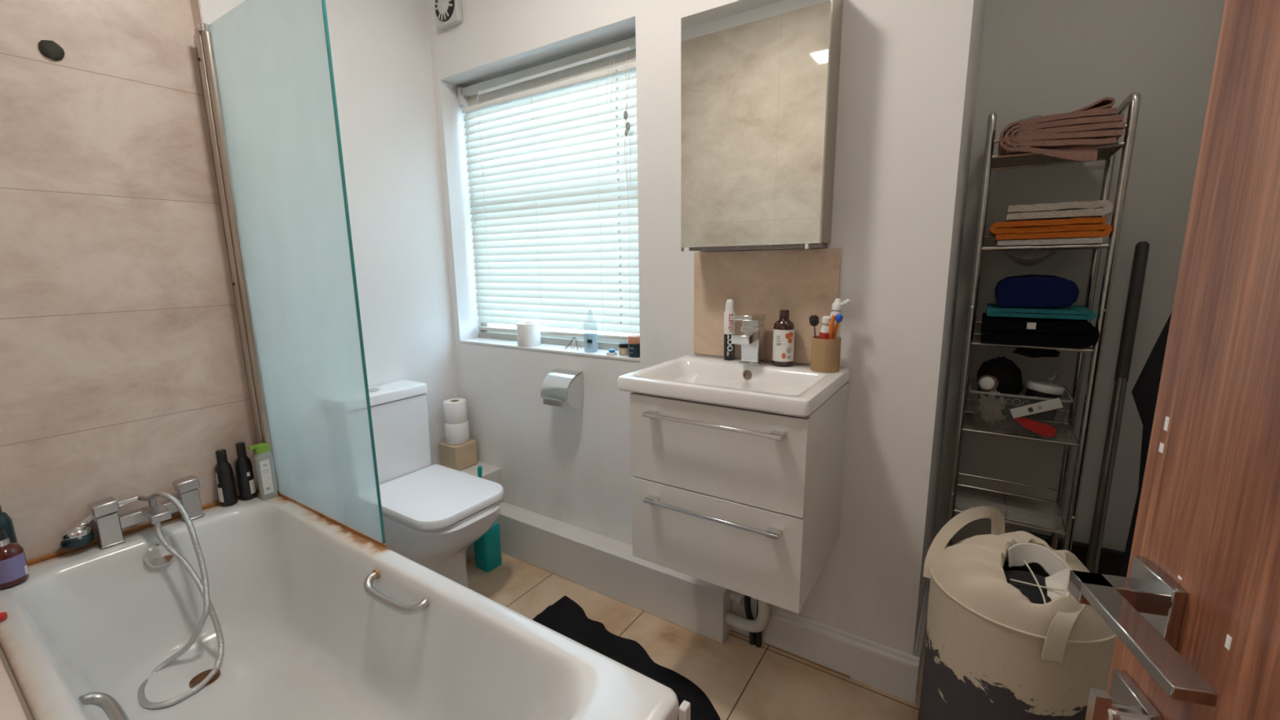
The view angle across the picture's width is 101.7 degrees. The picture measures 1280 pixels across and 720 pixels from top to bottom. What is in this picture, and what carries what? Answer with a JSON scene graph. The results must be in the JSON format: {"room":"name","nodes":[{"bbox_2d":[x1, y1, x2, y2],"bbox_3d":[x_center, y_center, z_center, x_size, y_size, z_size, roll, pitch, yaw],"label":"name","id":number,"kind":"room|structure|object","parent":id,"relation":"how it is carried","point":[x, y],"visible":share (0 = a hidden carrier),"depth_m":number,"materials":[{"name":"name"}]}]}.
{"room":"bathroom","nodes":[
{"label":"bathroom","id":0,"kind":"room"},
{"bbox_2d":[0,0,458,564],"bbox_3d":[-1.522,-0.349,1.754,0.200,2.750,1.900,6,12,33],"label":"wall","id":1,"kind":"structure","parent":0,"point":[122,371],"depth_m":1.65,"materials":[{"name":"beige tile"}]},
{"bbox_2d":[38,40,64,60],"bbox_3d":[-1.619,-0.854,1.434,0.014,0.051,0.050,6,12,33],"label":"cap","id":2,"kind":"object","parent":1,"relation":"attached to","point":[46,46],"depth_m":1.43,"materials":[{"name":"grey metal"}]},
{"bbox_2d":[466,551,925,719],"bbox_3d":[-0.086,1.109,1.596,3.030,0.100,2.750,6,12,33],"label":"floor","id":3,"kind":"structure","parent":0,"point":[742,680],"depth_m":1.76,"materials":[{"name":"tile"}]},
{"bbox_2d":[0,488,690,719],"bbox_3d":[-0.847,0.867,1.249,1.805,0.522,0.710,6,12,33],"label":"bathtub","id":4,"kind":"object","parent":3,"relation":"on","point":[319,620],"visible":0.95,"depth_m":1.46,"materials":[{"name":"white ceramic"}]},
{"bbox_2d":[0,612,8,622],"bbox_3d":[-1.525,0.614,1.239,0.026,0.012,0.026,6,12,33],"label":"plastic piece","id":5,"kind":"object","parent":4,"relation":"on","point":[3,615],"visible":1,"depth_m":1.24,"materials":[{"name":"red plastic"}]},
{"bbox_2d":[0,504,17,542],"bbox_3d":[-1.736,0.491,1.407,0.064,0.198,0.064,6,12,33],"label":"bottle","id":6,"kind":"object","parent":4,"relation":"on","point":[6,525],"visible":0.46,"depth_m":1.41,"materials":[{"name":"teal plastic"}]},
{"bbox_2d":[0,528,29,589],"bbox_3d":[-1.679,0.521,1.373,0.073,0.150,0.072,6,12,33],"label":"bottle","id":7,"kind":"object","parent":4,"relation":"on","point":[14,569],"visible":1,"depth_m":1.37,"materials":[{"name":"purple plastic"}]},
{"bbox_2d":[60,494,139,549],"bbox_3d":[-1.626,0.489,1.573,0.068,0.107,0.184,6,12,33],"label":"handset","id":8,"kind":"object","parent":4,"relation":"on","point":[81,535],"visible":0.84,"depth_m":1.52,"materials":[{"name":"silver metal"}]},
{"bbox_2d":[87,475,224,709],"bbox_3d":[-1.411,0.671,1.575,0.412,0.509,0.284,6,12,33],"label":"mixer tap","id":9,"kind":"object","parent":4,"relation":"on","point":[108,524],"visible":1,"depth_m":1.59,"materials":[{"name":"grey metal"}]},
{"bbox_2d":[214,448,237,506],"bbox_3d":[-1.453,0.410,1.821,0.049,0.199,0.050,6,12,33],"label":"shampoo bottle","id":10,"kind":"object","parent":4,"relation":"on","point":[224,473],"visible":1,"depth_m":1.81,"materials":[{"name":"black plastic"}]},
{"bbox_2d":[235,441,256,500],"bbox_3d":[-1.419,0.397,1.867,0.050,0.208,0.049,6,12,33],"label":"shampoo bottle","id":11,"kind":"object","parent":4,"relation":"on","point":[243,465],"visible":1,"depth_m":1.85,"materials":[{"name":"black plastic"}]},
{"bbox_2d":[247,443,278,500],"bbox_3d":[-1.351,0.399,1.867,0.038,0.202,0.065,6,12,33],"label":"soap bottle","id":12,"kind":"object","parent":4,"relation":"on","point":[264,461],"visible":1,"depth_m":1.86,"materials":[{"name":"grey plastic"}]},
{"bbox_2d":[194,0,385,543],"bbox_3d":[-1.106,-0.256,1.612,0.782,1.566,0.038,6,12,33],"label":"screen","id":13,"kind":"object","parent":4,"relation":"on","point":[277,53],"visible":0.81,"depth_m":1.56,"materials":[{"name":"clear glass"}]},
{"bbox_2d":[368,379,504,587],"bbox_3d":[-0.874,0.550,2.102,0.658,0.837,0.376,6,12,33],"label":"toilet","id":14,"kind":"object","parent":3,"relation":"on","point":[432,514],"visible":0.61,"depth_m":2.07,"materials":[{"name":"white ceramic"}]},
{"bbox_2d":[474,465,502,572],"bbox_3d":[-0.686,0.698,2.311,0.090,0.466,0.087,6,12,33],"label":"toilet brush","id":15,"kind":"object","parent":3,"relation":"on","point":[487,550],"visible":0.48,"depth_m":2.30,"materials":[{"name":"teal plastic"}]},
{"bbox_2d":[532,595,720,719],"bbox_3d":[-0.135,1.043,1.638,0.890,0.014,0.645,6,12,33],"label":"bath mat","id":16,"kind":"object","parent":3,"relation":"on","point":[565,616],"visible":0.16,"depth_m":1.82,"materials":[{"name":"black fabric"}]},
{"bbox_2d":[919,506,1116,719],"bbox_3d":[0.854,0.748,1.221,0.366,0.721,0.362,6,12,33],"label":"laundry bag","id":17,"kind":"object","parent":3,"relation":"on","point":[1007,638],"visible":0.88,"depth_m":1.09,"materials":[{"name":"fabric"}]},
{"bbox_2d":[944,92,1140,551],"bbox_3d":[1.277,0.109,1.747,0.346,1.775,0.276,6,12,33],"label":"shelf rack","id":18,"kind":"object","parent":3,"relation":"on","point":[992,162],"visible":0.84,"depth_m":1.65,"materials":[{"name":"silver metal"}]},
{"bbox_2d":[968,377,1073,402],"bbox_3d":[1.262,0.157,1.750,0.280,0.130,0.238,6,12,33],"label":"storage basket","id":19,"kind":"object","parent":18,"relation":"on","point":[1066,392],"visible":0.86,"depth_m":1.66,"materials":[{"name":"grey plastic"}]},
{"bbox_2d":[977,373,1000,391],"bbox_3d":[1.165,0.079,1.738,0.060,0.073,0.131,8,13,38],"label":"bottle","id":20,"kind":"object","parent":19,"relation":"in","point":[988,382],"visible":0.98,"depth_m":1.70,"materials":[{"name":"white plastic"}]},
{"bbox_2d":[977,389,1007,425],"bbox_3d":[1.162,0.153,1.706,0.094,0.126,0.038,6,12,33],"label":"tissue","id":21,"kind":"object","parent":19,"relation":"in","point":[990,407],"visible":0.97,"depth_m":1.70,"materials":[{"name":"white paper"}]},
{"bbox_2d":[975,356,1022,407],"bbox_3d":[1.241,0.095,1.802,0.134,0.223,0.121,6,12,33],"label":"bag","id":22,"kind":"object","parent":19,"relation":"in","point":[1009,374],"visible":0.64,"depth_m":1.75,"materials":[{"name":"black fabric"}]},
{"bbox_2d":[994,395,1055,421],"bbox_3d":[1.222,0.150,1.660,0.160,0.068,0.009,6,12,33],"label":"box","id":23,"kind":"object","parent":19,"relation":"in","point":[1011,402],"visible":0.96,"depth_m":1.65,"materials":[{"name":"white cardboard"}]},
{"bbox_2d":[1012,398,1021,405],"bbox_3d":[1.204,0.135,1.664,0.024,0.024,0.001,6,12,33],"label":"print","id":24,"kind":"object","parent":23,"relation":"attached to","point":[1015,402],"depth_m":1.66},
{"bbox_2d":[1011,416,1056,436],"bbox_3d":[1.238,0.210,1.639,0.116,0.052,0.003,6,12,33],"label":"packet","id":25,"kind":"object","parent":19,"relation":"in","point":[1042,428],"visible":1,"depth_m":1.63,"materials":[{"name":"red plastic"}]},
{"bbox_2d":[1009,397,1062,417],"bbox_3d":[1.231,0.150,1.619,0.130,0.080,0.008,6,12,33],"label":"box","id":26,"kind":"object","parent":19,"relation":"in","point":[1055,403],"visible":1,"depth_m":1.61,"materials":[{"name":"white cardboard"}]},
{"bbox_2d":[1027,407,1033,412],"bbox_3d":[1.218,0.155,1.624,0.017,0.018,0.001,6,12,33],"label":"print","id":27,"kind":"object","parent":26,"relation":"attached to","point":[1029,409],"depth_m":1.62},
{"bbox_2d":[1024,380,1065,417],"bbox_3d":[1.302,0.124,1.684,0.105,0.109,0.100,6,12,33],"label":"jar","id":28,"kind":"object","parent":19,"relation":"in","point":[1034,388],"visible":0.53,"depth_m":1.65,"materials":[{"name":"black plastic"}]},
{"bbox_2d":[1047,373,1058,383],"bbox_3d":[1.332,0.068,1.690,0.011,0.059,0.038,-9,13,-37],"label":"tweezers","id":29,"kind":"object","parent":28,"relation":"on","point":[1051,379],"visible":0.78,"depth_m":1.68,"materials":[{"name":"silver metal"}]},
{"bbox_2d":[1019,115,1043,121],"bbox_3d":[1.272,-0.739,1.676,0.162,0.092,0.105,6,12,33],"label":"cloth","id":30,"kind":"object","parent":18,"relation":"on","point":[1034,116],"visible":0.07,"depth_m":1.66,"materials":[{"name":"grey fabric"}]},
{"bbox_2d":[1001,248,1062,266],"bbox_3d":[1.256,-0.327,1.663,0.170,0.050,0.064,6,12,33],"label":"cloth","id":31,"kind":"object","parent":18,"relation":"hanging from","point":[1023,257],"visible":0.98,"depth_m":1.65,"materials":[{"name":"grey fabric"}]},
{"bbox_2d":[1012,347,1060,357],"bbox_3d":[1.247,-0.023,1.639,0.122,0.032,0.067,6,12,33],"label":"cloth","id":32,"kind":"object","parent":18,"relation":"hanging from","point":[1032,353],"visible":0.84,"depth_m":1.62,"materials":[{"name":"black fabric"}]},
{"bbox_2d":[980,312,1099,347],"bbox_3d":[1.276,-0.102,1.683,0.290,0.078,0.257,6,12,33],"label":"towel","id":33,"kind":"object","parent":18,"relation":"on","point":[1078,333],"visible":0.9,"depth_m":1.59,"materials":[{"name":"black fabric"}]},
{"bbox_2d":[986,302,1096,319],"bbox_3d":[1.273,-0.159,1.674,0.266,0.029,0.240,6,12,33],"label":"towel","id":34,"kind":"object","parent":33,"relation":"on","point":[1071,312],"visible":0.93,"depth_m":1.58,"materials":[{"name":"teal fabric"}]},
{"bbox_2d":[995,274,1079,308],"bbox_3d":[1.259,-0.222,1.665,0.203,0.098,0.215,6,12,33],"label":"towel","id":35,"kind":"object","parent":34,"relation":"on","point":[1029,291],"visible":1,"depth_m":1.58,"materials":[{"name":"blue fabric"}]},
{"bbox_2d":[995,237,1102,246],"bbox_3d":[1.273,-0.369,1.642,0.252,0.018,0.242,6,12,33],"label":"towel","id":36,"kind":"object","parent":18,"relation":"on","point":[1085,240],"visible":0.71,"depth_m":1.54,"materials":[{"name":"white fabric"}]},
{"bbox_2d":[989,217,1112,241],"bbox_3d":[1.270,-0.406,1.634,0.290,0.056,0.247,6,12,33],"label":"towel","id":37,"kind":"object","parent":36,"relation":"on","point":[1090,227],"visible":0.91,"depth_m":1.53,"materials":[{"name":"orange fabric"}]},
{"bbox_2d":[1005,200,1113,222],"bbox_3d":[1.282,-0.457,1.612,0.246,0.045,0.233,6,12,33],"label":"towel","id":38,"kind":"object","parent":37,"relation":"on","point":[1068,210],"visible":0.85,"depth_m":1.52,"materials":[{"name":"white fabric"}]},
{"bbox_2d":[998,97,1124,160],"bbox_3d":[1.248,-0.659,1.564,0.283,0.166,0.221,6,12,33],"label":"towel","id":39,"kind":"object","parent":18,"relation":"on","point":[1067,135],"visible":0.93,"depth_m":1.47,"materials":[{"name":"pink fabric"}]},
{"bbox_2d":[1017,529,1124,576],"bbox_3d":[1.556,0.812,1.897,0.320,0.329,0.038,6,12,33],"label":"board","id":40,"kind":"object","parent":3,"relation":"on","point":[1110,562],"visible":0.16,"depth_m":1.82,"materials":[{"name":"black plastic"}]},
{"bbox_2d":[1085,240,1149,573],"bbox_3d":[1.509,0.321,1.678,0.062,1.377,0.244,7,13,36],"label":"pole","id":41,"kind":"object","parent":3,"relation":"on","point":[1141,249],"visible":0.7,"depth_m":1.66,"materials":[{"name":"grey metal"}]},
{"bbox_2d":[426,0,985,655],"bbox_3d":[0.056,-0.465,2.262,2.270,2.750,0.700,6,12,33],"label":"wall","id":42,"kind":"structure","parent":0,"point":[908,71],"depth_m":1.64,"materials":[{"name":"white paint"}]},
{"bbox_2d":[434,0,462,30],"bbox_3d":[-0.814,-1.488,2.189,0.143,0.143,0.046,6,12,33],"label":"fan","id":43,"kind":"object","parent":42,"relation":"attached to","point":[448,13],"visible":1,"depth_m":2.17,"materials":[{"name":"white plastic"}]},
{"bbox_2d":[435,0,454,21],"bbox_3d":[-0.819,-1.487,2.180,0.120,0.120,0.009,6,12,33],"label":"grille","id":44,"kind":"object","parent":43,"relation":"attached to","point":[444,9],"depth_m":2.17,"materials":[{"name":"white plastic"}]},
{"bbox_2d":[459,461,503,561],"bbox_3d":[-0.846,0.709,2.522,0.286,0.372,0.235,6,12,33],"label":"trim","id":45,"kind":"structure","parent":42,"relation":"attached to","point":[491,473],"depth_m":2.48,"materials":[{"name":"white paint"}]},
{"bbox_2d":[438,438,477,471],"bbox_3d":[-0.884,0.455,2.534,0.125,0.122,0.125,6,12,33],"label":"block","id":46,"kind":"object","parent":45,"relation":"on","point":[458,457],"visible":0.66,"depth_m":2.49,"materials":[{"name":"stone"}]},
{"bbox_2d":[444,419,469,444],"bbox_3d":[-0.884,0.344,2.515,0.110,0.100,0.110,6,12,33],"label":"toilet roll","id":47,"kind":"object","parent":46,"relation":"on","point":[455,433],"visible":0.72,"depth_m":2.47,"materials":[{"name":"paper"}]},
{"bbox_2d":[443,398,467,423],"bbox_3d":[-0.885,0.244,2.497,0.104,0.100,0.104,6,12,33],"label":"toilet roll","id":48,"kind":"object","parent":47,"relation":"on","point":[455,409],"visible":1,"depth_m":2.46,"materials":[{"name":"paper"}]},
{"bbox_2d":[459,36,639,361],"bbox_3d":[-0.393,-0.635,2.216,1.044,1.184,0.194,6,12,33],"label":"window","id":49,"kind":"structure","parent":42,"relation":"in","point":[599,348],"depth_m":2.29,"materials":[{"name":"paint"}]},
{"bbox_2d":[516,321,540,346],"bbox_3d":[-0.498,-0.116,2.330,0.102,0.100,0.102,6,12,33],"label":"toilet roll","id":50,"kind":"object","parent":49,"relation":"on","point":[528,333],"visible":1,"depth_m":2.29,"materials":[{"name":"paper"}]},
{"bbox_2d":[457,36,639,340],"bbox_3d":[-0.400,-0.651,2.207,1.014,1.112,0.086,6,12,33],"label":"blind","id":51,"kind":"object","parent":49,"relation":"attached to","point":[555,239],"visible":0.94,"depth_m":2.18,"materials":[{"name":"white plastic"}]},
{"bbox_2d":[564,337,577,350],"bbox_3d":[-0.284,-0.070,2.176,0.084,0.054,0.024,6,12,33],"label":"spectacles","id":52,"kind":"object","parent":49,"relation":"on","point":[574,337],"visible":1,"depth_m":2.17,"materials":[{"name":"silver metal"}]},
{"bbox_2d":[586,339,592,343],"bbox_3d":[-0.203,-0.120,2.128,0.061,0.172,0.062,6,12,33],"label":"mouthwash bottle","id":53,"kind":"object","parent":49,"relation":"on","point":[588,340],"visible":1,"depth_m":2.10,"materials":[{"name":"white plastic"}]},
{"bbox_2d":[605,348,617,355],"bbox_3d":[-0.112,-0.033,2.059,0.044,0.023,0.044,6,12,33],"label":"dental floss","id":54,"kind":"object","parent":49,"relation":"on","point":[611,352],"visible":1,"depth_m":2.04,"materials":[{"name":"blue plastic"}]},
{"bbox_2d":[617,342,627,355],"bbox_3d":[-0.056,-0.046,2.065,0.060,0.046,0.060,6,12,33],"label":"jar","id":55,"kind":"object","parent":49,"relation":"on","point":[623,346],"visible":0.6,"depth_m":2.04,"materials":[{"name":"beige glass"}]},
{"bbox_2d":[627,334,639,357],"bbox_3d":[-0.016,-0.054,2.010,0.063,0.080,0.064,6,12,33],"label":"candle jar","id":56,"kind":"object","parent":49,"relation":"on","point":[633,340],"visible":0.77,"depth_m":1.98,"materials":[{"name":"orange glass"}]},
{"bbox_2d":[540,368,583,408],"bbox_3d":[-0.321,0.119,2.131,0.140,0.140,0.114,6,12,33],"label":"toilet roll holder","id":57,"kind":"object","parent":42,"relation":"attached to","point":[558,384],"visible":1,"depth_m":2.10,"materials":[{"name":"silver metal"}]},
{"bbox_2d":[495,502,732,643],"bbox_3d":[-0.185,0.849,2.191,1.203,0.198,0.098,6,12,33],"label":"trim","id":58,"kind":"structure","parent":42,"relation":"attached to","point":[606,566],"depth_m":2.09,"materials":[{"name":"white paint"}]},
{"bbox_2d":[629,374,848,613],"bbox_3d":[0.292,0.329,1.544,0.498,0.505,0.472,6,12,33],"label":"vanity unit","id":59,"kind":"object","parent":42,"relation":"attached to","point":[748,502],"visible":0.94,"depth_m":1.37,"materials":[{"name":"white wood"}]},
{"bbox_2d":[617,353,849,417],"bbox_3d":[0.280,0.082,1.521,0.542,0.097,0.446,6,12,33],"label":"washbasin","id":60,"kind":"object","parent":59,"relation":"in","point":[656,380],"visible":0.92,"depth_m":1.44,"materials":[{"name":"white ceramic"}]},
{"bbox_2d":[723,299,735,359],"bbox_3d":[0.290,-0.098,1.688,0.036,0.196,0.036,6,12,33],"label":"toothpaste tube","id":61,"kind":"object","parent":60,"relation":"on","point":[729,322],"visible":0.97,"depth_m":1.67,"materials":[{"name":"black plastic"}]},
{"bbox_2d":[731,313,766,365],"bbox_3d":[0.335,-0.063,1.599,0.067,0.158,0.144,6,12,33],"label":"mixer tap","id":62,"kind":"object","parent":60,"relation":"on","point":[751,336],"visible":1,"depth_m":1.60,"materials":[{"name":"silver metal"}]},
{"bbox_2d":[772,309,795,366],"bbox_3d":[0.437,-0.068,1.583,0.063,0.170,0.064,6,12,33],"label":"wash bottle","id":63,"kind":"object","parent":60,"relation":"on","point":[783,348],"visible":1,"depth_m":1.56,"materials":[{"name":"plastic"}]},
{"bbox_2d":[785,333,790,338],"bbox_3d":[0.441,-0.071,1.551,0.016,0.018,0.001,-2,11,-7],"label":"print","id":64,"kind":"object","parent":63,"relation":"on","point":[787,335],"depth_m":1.55},
{"bbox_2d":[786,347,791,353],"bbox_3d":[0.446,-0.028,1.560,0.016,0.018,0.001,-4,11,-16],"label":"print","id":65,"kind":"object","parent":63,"relation":"on","point":[788,349],"depth_m":1.56},
{"bbox_2d":[810,335,840,373],"bbox_3d":[0.537,-0.018,1.507,0.080,0.096,0.080,6,12,33],"label":"cup","id":66,"kind":"object","parent":60,"relation":"on","point":[825,353],"visible":0.91,"depth_m":1.48,"materials":[{"name":"beige ceramic"}]},
{"bbox_2d":[808,315,818,337],"bbox_3d":[0.496,-0.051,1.493,0.027,0.156,0.027,-7,12,-32],"label":"makeup brush","id":67,"kind":"object","parent":66,"relation":"in","point":[813,319],"visible":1,"depth_m":1.47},
{"bbox_2d":[818,315,831,339],"bbox_3d":[0.526,-0.049,1.488,0.034,0.154,0.032,6,12,33],"label":"toothpaste tube","id":68,"kind":"object","parent":66,"relation":"in","point":[824,329],"visible":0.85,"depth_m":1.47,"materials":[{"name":"white plastic"}]},
{"bbox_2d":[828,315,835,339],"bbox_3d":[0.536,-0.050,1.482,0.013,0.158,0.041,-5,11,-21],"label":"toothbrush","id":69,"kind":"object","parent":66,"relation":"in","point":[833,320],"visible":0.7,"depth_m":1.46,"materials":[{"name":"orange plastic"}]},
{"bbox_2d":[831,313,843,339],"bbox_3d":[0.552,-0.052,1.483,0.020,0.162,0.053,-4,11,-18],"label":"toothbrush","id":70,"kind":"object","parent":66,"relation":"in","point":[838,317],"visible":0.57,"depth_m":1.46,"materials":[{"name":"orange plastic"}]},
{"bbox_2d":[828,298,850,338],"bbox_3d":[0.568,-0.075,1.495,0.060,0.202,0.033,6,12,33],"label":"toothbrush","id":71,"kind":"object","parent":66,"relation":"in","point":[837,305],"visible":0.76,"depth_m":1.48,"materials":[{"name":"white plastic"}]},
{"bbox_2d":[725,590,769,647],"bbox_3d":[0.370,0.768,1.808,0.176,0.482,0.065,6,12,33],"label":"pipe","id":72,"kind":"object","parent":59,"relation":"attached to","point":[755,628],"visible":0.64,"depth_m":1.82,"materials":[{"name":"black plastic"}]},
{"bbox_2d":[680,0,843,251],"bbox_3d":[0.340,-0.665,1.528,0.430,0.674,0.131,6,12,33],"label":"upper cabinet","id":73,"kind":"object","parent":42,"relation":"attached to","point":[760,78],"visible":1,"depth_m":1.46,"materials":[{"name":"brushed metal"},{"name":"mirror"}]},
{"bbox_2d":[693,248,841,364],"bbox_3d":[0.386,-0.173,1.665,0.473,0.348,0.012,6,12,33],"label":"backsplash","id":74,"kind":"structure","parent":42,"relation":"attached to","point":[805,282],"depth_m":1.65,"materials":[{"name":"beige tile"}]},
{"bbox_2d":[731,629,849,678],"bbox_3d":[0.508,1.010,1.798,0.411,0.006,0.001,6,12,33],"label":"trim","id":75,"kind":"structure","parent":42,"relation":"attached to","point":[734,631],"depth_m":1.78,"materials":[{"name":"tan wood"}]},
{"bbox_2d":[732,595,919,703],"bbox_3d":[0.591,0.948,1.742,0.599,0.146,0.018,6,12,33],"label":"baseboard","id":76,"kind":"structure","parent":42,"relation":"attached to","point":[890,670],"depth_m":1.69,"materials":[{"name":"paint"}]},
{"bbox_2d":[913,577,929,695],"bbox_3d":[1.031,0.916,1.880,0.018,0.146,0.700,6,12,33],"label":"baseboard","id":77,"kind":"structure","parent":42,"relation":"attached to","point":[922,631],"depth_m":1.73,"materials":[{"name":"paint"}]},
{"bbox_2d":[933,0,1225,551],"bbox_3d":[1.506,-0.404,1.825,0.880,2.750,0.150,6,12,33],"label":"wall","id":78,"kind":"structure","parent":0,"point":[1038,57],"depth_m":1.74,"materials":[{"name":"grey paint"}]},
{"bbox_3d":[-0.817,-0.089,0.288,2.750,2.750,0.120,6,12,33],"label":"wall","id":79,"kind":"structure","parent":0,"visible":0},
{"bbox_2d":[0,646,32,719],"bbox_3d":[-1.093,0.933,0.868,1.820,0.538,0.206,6,12,33],"label":"trim","id":80,"kind":"structure","parent":79,"relation":"attached to","point":[13,706],"depth_m":0.99,"materials":[{"name":"beige tile"}]},
{"bbox_2d":[1067,0,1279,719],"bbox_3d":[0.340,0.279,0.140,0.100,2.032,0.758,2,11,17],"label":"door","id":81,"kind":"structure","parent":79,"relation":"in","point":[1194,616],"depth_m":0.39,"materials":[{"name":"brown wood"}]},
{"bbox_3d":[1.059,-0.154,0.498,0.150,2.750,2.600,6,12,33],"label":"wall","id":82,"kind":"structure","parent":0,"visible":0},
{"bbox_3d":[1.356,-0.401,1.092,0.040,0.060,0.008,6,12,33],"label":"coat hook","id":83,"kind":"object","parent":82,"relation":"attached to","visible":0},
{"bbox_2d":[1120,311,1172,577],"bbox_3d":[1.306,0.274,1.275,0.178,1.380,0.349,6,12,33],"label":"coat","id":84,"kind":"object","parent":83,"relation":"hanging from","point":[1144,392],"visible":0.12,"depth_m":1.29,"materials":[{"name":"black fabric"}]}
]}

